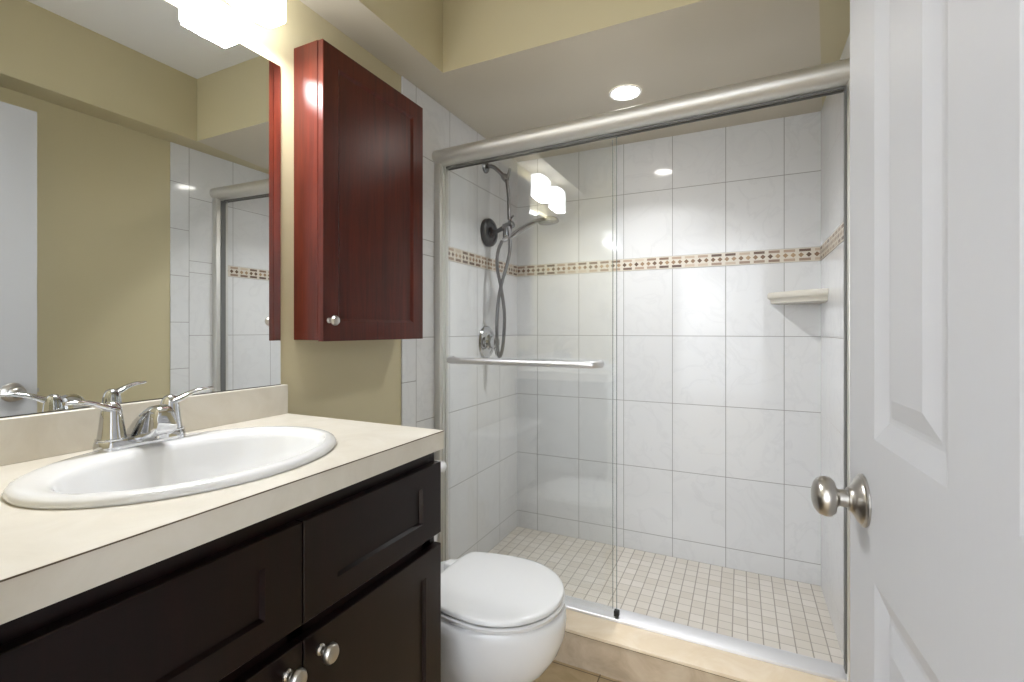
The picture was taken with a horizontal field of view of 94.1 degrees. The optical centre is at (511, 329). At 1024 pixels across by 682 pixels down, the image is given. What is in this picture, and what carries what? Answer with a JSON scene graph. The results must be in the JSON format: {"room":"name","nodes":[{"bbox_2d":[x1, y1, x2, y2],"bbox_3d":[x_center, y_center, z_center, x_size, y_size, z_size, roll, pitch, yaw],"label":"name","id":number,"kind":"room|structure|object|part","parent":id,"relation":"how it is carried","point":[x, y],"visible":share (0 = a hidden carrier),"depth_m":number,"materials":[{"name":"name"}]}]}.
{"room":"bathroom","nodes":[
{"label":"bathroom","id":0,"kind":"room"},
{"bbox_2d":[165,0,517,559],"bbox_3d":[-0.555,-0.023,1.706,0.108,2.580,2.696,0,0,26],"label":"wall","id":1,"kind":"structure","parent":0,"point":[391,382],"depth_m":2.04,"materials":[{"name":"beige paint"}]},
{"bbox_2d":[0,0,280,417],"bbox_3d":[-0.842,-0.298,0.997,0.005,0.911,0.819,0,0,26],"label":"wall mirror","id":2,"kind":"object","parent":1,"relation":"attached to","point":[140,140],"visible":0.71,"depth_m":1.03,"materials":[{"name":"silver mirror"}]},
{"bbox_2d":[0,384,287,465],"bbox_3d":[-0.833,0.199,0.998,0.019,0.082,0.837,0,0,26],"label":"backsplash","id":3,"kind":"structure","parent":1,"relation":"attached to","point":[24,438],"depth_m":0.96,"materials":[{"name":"beige laminate"}]},
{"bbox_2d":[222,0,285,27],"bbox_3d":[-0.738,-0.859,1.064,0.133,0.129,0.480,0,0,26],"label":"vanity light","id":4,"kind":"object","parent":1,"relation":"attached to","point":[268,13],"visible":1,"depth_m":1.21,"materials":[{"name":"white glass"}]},
{"bbox_2d":[294,39,422,340],"bbox_3d":[-0.474,-0.400,1.592,0.152,0.866,0.476,0,0,26],"label":"upper cabinet","id":5,"kind":"object","parent":1,"relation":"attached to","point":[358,139],"visible":1,"depth_m":1.47,"materials":[{"name":"red wood"}]},
{"bbox_3d":[-0.514,-0.027,1.372,0.034,0.029,0.029,0,0,26],"label":"knob","id":6,"kind":"part","parent":5,"relation":"part of","materials":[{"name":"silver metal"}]},
{"bbox_2d":[478,326,499,357],"bbox_3d":[-0.094,0.063,2.445,0.089,0.168,0.168,0,0,26],"label":"shower valve","id":7,"kind":"object","parent":1,"relation":"attached to","point":[486,344],"visible":0.75,"depth_m":2.42,"materials":[{"name":"silver metal"}]},
{"bbox_3d":[-0.088,0.063,2.442,0.046,0.066,0.066,0,0,26],"label":"valve handle","id":8,"kind":"part","parent":7,"relation":"part of","materials":[{"name":"silver metal"}]},
{"bbox_2d":[482,163,510,181],"bbox_3d":[-0.071,-0.808,2.422,0.150,0.129,0.068,0,0,26],"label":"pipe","id":9,"kind":"object","parent":1,"relation":"attached to","point":[486,166],"visible":0.9,"depth_m":2.42,"materials":[{"name":"silver metal"}]},
{"bbox_2d":[480,215,514,246],"bbox_3d":[-0.054,-0.503,2.436,0.169,0.146,0.146,0,0,26],"label":"holder","id":10,"kind":"object","parent":1,"relation":"attached to","point":[489,232],"visible":0.98,"depth_m":2.42,"materials":[{"name":"grey metal"}]},
{"bbox_3d":[-0.114,-0.503,2.465,0.036,0.146,0.146,0,0,26],"label":"wall plate","id":11,"kind":"part","parent":10,"relation":"part of","materials":[{"name":"grey metal"}]},
{"bbox_3d":[-0.072,-0.508,2.439,0.087,0.044,0.034,0,0,33],"label":"bracket arm","id":12,"kind":"part","parent":10,"relation":"part of","materials":[{"name":"grey metal"}]},
{"bbox_2d":[495,179,558,357],"bbox_3d":[0.068,-0.307,2.335,0.339,0.895,0.100,0,0,26],"label":"shower","id":13,"kind":"object","parent":10,"relation":"attached to","point":[548,220],"visible":1,"depth_m":2.37,"materials":[{"name":"silver metal"}]},
{"bbox_3d":[0.052,-0.490,2.342,0.219,0.104,0.030,0,0,26],"label":"handle","id":14,"kind":"part","parent":13,"relation":"part of","materials":[{"name":"silver metal"}]},
{"bbox_2d":[432,58,849,681],"bbox_3d":[0.359,0.124,1.745,1.512,1.866,0.087,0,0,26],"label":"shower door frame","id":15,"kind":"object","parent":1,"relation":"attached to","point":[831,78],"visible":0.62,"depth_m":1.66,"materials":[{"name":"silver metal"}]},
{"bbox_3d":[-0.292,0.162,2.062,0.003,1.741,0.033,0,0,26],"label":"jamb rail","id":16,"kind":"part","parent":15,"relation":"part of","materials":[{"name":"silver metal"}]},
{"bbox_2d":[447,136,619,616],"bbox_3d":[0.040,0.168,1.881,0.758,1.746,0.095,0,0,26],"label":"door","id":17,"kind":"structure","parent":15,"relation":"in","point":[452,360],"depth_m":1.77,"materials":[{"name":"clear"}]},
{"bbox_3d":[0.359,-0.758,1.745,1.512,0.102,0.087,0,0,26],"label":"header rail","id":18,"kind":"part","parent":15,"relation":"part of","materials":[{"name":"silver metal"}]},
{"bbox_2d":[300,0,849,161],"bbox_3d":[-0.320,-1.200,0.013,3.600,0.425,5.546,0,0,26],"label":"ceiling","id":19,"kind":"structure","parent":0,"point":[501,67],"depth_m":1.73,"materials":[{"name":"white paint"}]},
{"bbox_2d":[609,85,641,100],"bbox_3d":[0.472,-0.985,1.986,0.132,0.004,0.132,0,0,26],"label":"recessed light","id":20,"kind":"object","parent":19,"relation":"in","point":[624,92],"visible":1,"depth_m":1.98,"materials":[{"name":"white ceramic"}]},
{"bbox_2d":[532,660,621,681],"bbox_3d":[-0.047,1.227,0.899,1.724,0.080,1.680,0,0,26],"label":"floor","id":21,"kind":"structure","parent":0,"point":[557,671],"depth_m":1.64,"materials":[{"name":"beige tile"}]},
{"bbox_2d":[0,452,440,681],"bbox_3d":[-0.579,0.735,0.877,0.576,0.904,0.831,0,0,26],"label":"vanity cabinet","id":22,"kind":"object","parent":21,"relation":"on","point":[342,585],"visible":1,"depth_m":0.75,"materials":[{"name":"brown wood"}]},
{"bbox_2d":[0,384,443,624],"bbox_3d":[-0.593,0.220,0.882,0.553,0.126,0.838,0,0,26],"label":"countertop","id":23,"kind":"structure","parent":22,"relation":"on","point":[48,557],"depth_m":0.70,"materials":[{"name":"beige laminate"}]},
{"bbox_2d":[2,426,336,508],"bbox_3d":[-0.574,0.310,0.882,0.414,0.170,0.514,0,0,26],"label":"sink","id":24,"kind":"object","parent":23,"relation":"in","point":[199,462],"visible":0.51,"depth_m":0.87,"materials":[{"name":"white ceramic"}]},
{"bbox_2d":[62,386,213,452],"bbox_3d":[-0.711,0.175,0.938,0.112,0.101,0.259,0,0,26],"label":"faucet","id":25,"kind":"object","parent":24,"relation":"on","point":[160,423],"visible":1,"depth_m":0.91,"materials":[{"name":"silver metal"}]},
{"bbox_3d":[-0.761,0.142,0.866,0.024,0.035,0.086,0,0,11],"label":"lever","id":26,"kind":"part","parent":25,"relation":"part of","materials":[{"name":"silver metal"}]},
{"bbox_3d":[-0.759,0.171,0.904,0.050,0.073,0.050,0,0,26],"label":"handle","id":27,"kind":"part","parent":25,"relation":"part of","materials":[{"name":"silver metal"}]},
{"bbox_3d":[-0.737,0.215,0.950,0.055,0.021,0.157,0,0,26],"label":"plate","id":28,"kind":"part","parent":25,"relation":"part of","materials":[{"name":"silver metal"}]},
{"bbox_3d":[-0.708,0.182,0.936,0.105,0.075,0.048,0,0,26],"label":"spout","id":29,"kind":"part","parent":25,"relation":"part of","materials":[{"name":"silver metal"}]},
{"bbox_3d":[-0.715,0.171,0.996,0.050,0.073,0.050,0,0,26],"label":"handle","id":30,"kind":"part","parent":25,"relation":"part of","materials":[{"name":"silver metal"}]},
{"bbox_3d":[-0.686,0.142,1.022,0.024,0.035,0.086,0,0,40],"label":"lever","id":31,"kind":"part","parent":25,"relation":"part of","materials":[{"name":"silver metal"}]},
{"bbox_3d":[-0.437,0.791,0.606,0.018,0.562,0.398,0,0,26],"label":"door","id":32,"kind":"part","parent":22,"relation":"part of","materials":[{"name":"brown wood"}]},
{"bbox_3d":[-0.341,0.546,0.747,0.034,0.034,0.031,0,0,26],"label":"knob","id":33,"kind":"part","parent":22,"relation":"part of","materials":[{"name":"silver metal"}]},
{"bbox_3d":[-0.312,0.545,0.807,0.034,0.034,0.031,0,0,26],"label":"knob","id":34,"kind":"part","parent":22,"relation":"part of","materials":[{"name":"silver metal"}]},
{"bbox_3d":[-0.264,0.400,0.967,0.018,0.169,0.398,0,0,26],"label":"drawer","id":35,"kind":"part","parent":22,"relation":"part of","materials":[{"name":"brown wood"}]},
{"bbox_3d":[-0.264,0.791,0.967,0.018,0.562,0.398,0,0,26],"label":"door","id":36,"kind":"part","parent":22,"relation":"part of","materials":[{"name":"brown wood"}]},
{"bbox_2d":[434,460,566,681],"bbox_3d":[-0.184,0.838,1.504,0.735,0.698,0.473,0,0,26],"label":"toilet","id":37,"kind":"object","parent":21,"relation":"on","point":[503,617],"visible":0.54,"depth_m":1.30,"materials":[{"name":"white ceramic"}]},
{"bbox_3d":[-0.422,0.506,1.619,0.206,0.034,0.473,0,0,26],"label":"tank lid","id":38,"kind":"part","parent":37,"relation":"part of","materials":[{"name":"white ceramic"}]},
{"bbox_3d":[-0.040,0.769,1.434,0.393,0.018,0.368,0,0,26],"label":"lid","id":39,"kind":"part","parent":37,"relation":"part of","materials":[{"name":"white plastic"}]},
{"bbox_3d":[-0.034,0.792,1.431,0.387,0.019,0.372,0,0,26],"label":"seat","id":40,"kind":"part","parent":37,"relation":"part of","materials":[{"name":"white plastic"}]},
{"bbox_3d":[-0.130,0.996,1.477,0.614,0.382,0.370,0,0,26],"label":"bowl","id":41,"kind":"part","parent":37,"relation":"part of","materials":[{"name":"white ceramic"}]},
{"bbox_2d":[554,609,837,681],"bbox_3d":[0.350,1.122,1.725,1.512,0.130,0.204,0,0,26],"label":"shower curb","id":42,"kind":"object","parent":21,"relation":"on","point":[618,651],"visible":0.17,"depth_m":1.59,"materials":[{"name":"beige travertine"},{"name":"cream marble"}]},
{"bbox_2d":[488,526,843,664],"bbox_3d":[0.547,1.212,2.137,1.524,0.110,0.766,0,0,26],"label":"floor","id":43,"kind":"structure","parent":0,"point":[775,612],"depth_m":2.10,"materials":[{"name":"beige tile"}]},
{"bbox_2d":[517,111,820,585],"bbox_3d":[0.735,0.140,2.526,1.524,2.255,0.102,0,0,26],"label":"wall","id":44,"kind":"structure","parent":0,"point":[719,383],"depth_m":2.42,"materials":[{"name":"white tile"}]},
{"bbox_2d":[820,33,849,658],"bbox_3d":[0.901,-0.023,1.007,0.108,2.580,2.696,0,0,26],"label":"wall","id":45,"kind":"structure","parent":0,"point":[832,111],"depth_m":1.88,"materials":[{"name":"white tile"}]},
{"bbox_2d":[767,288,827,304],"bbox_3d":[1.253,-0.144,2.105,0.212,0.055,0.212,0,0,26],"label":"corner shelf","id":46,"kind":"object","parent":45,"relation":"attached to","point":[809,296],"visible":1,"depth_m":2.07,"materials":[{"name":"beige ceramic"}]},
{"bbox_3d":[-0.372,-0.063,0.223,1.524,2.500,0.120,0,0,26],"label":"wall","id":47,"kind":"structure","parent":0,"visible":0},
{"bbox_2d":[811,0,1023,681],"bbox_3d":[0.368,0.149,0.399,0.098,2.035,0.770,0,0,22],"label":"door","id":48,"kind":"structure","parent":47,"relation":"in","point":[934,496],"depth_m":0.47,"materials":[{"name":"grey paint"}]},
{"bbox_3d":[0.464,0.241,0.687,0.056,0.056,0.056,0,0,26],"label":"knob","id":49,"kind":"part","parent":48,"relation":"part of","materials":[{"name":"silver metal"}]}
]}

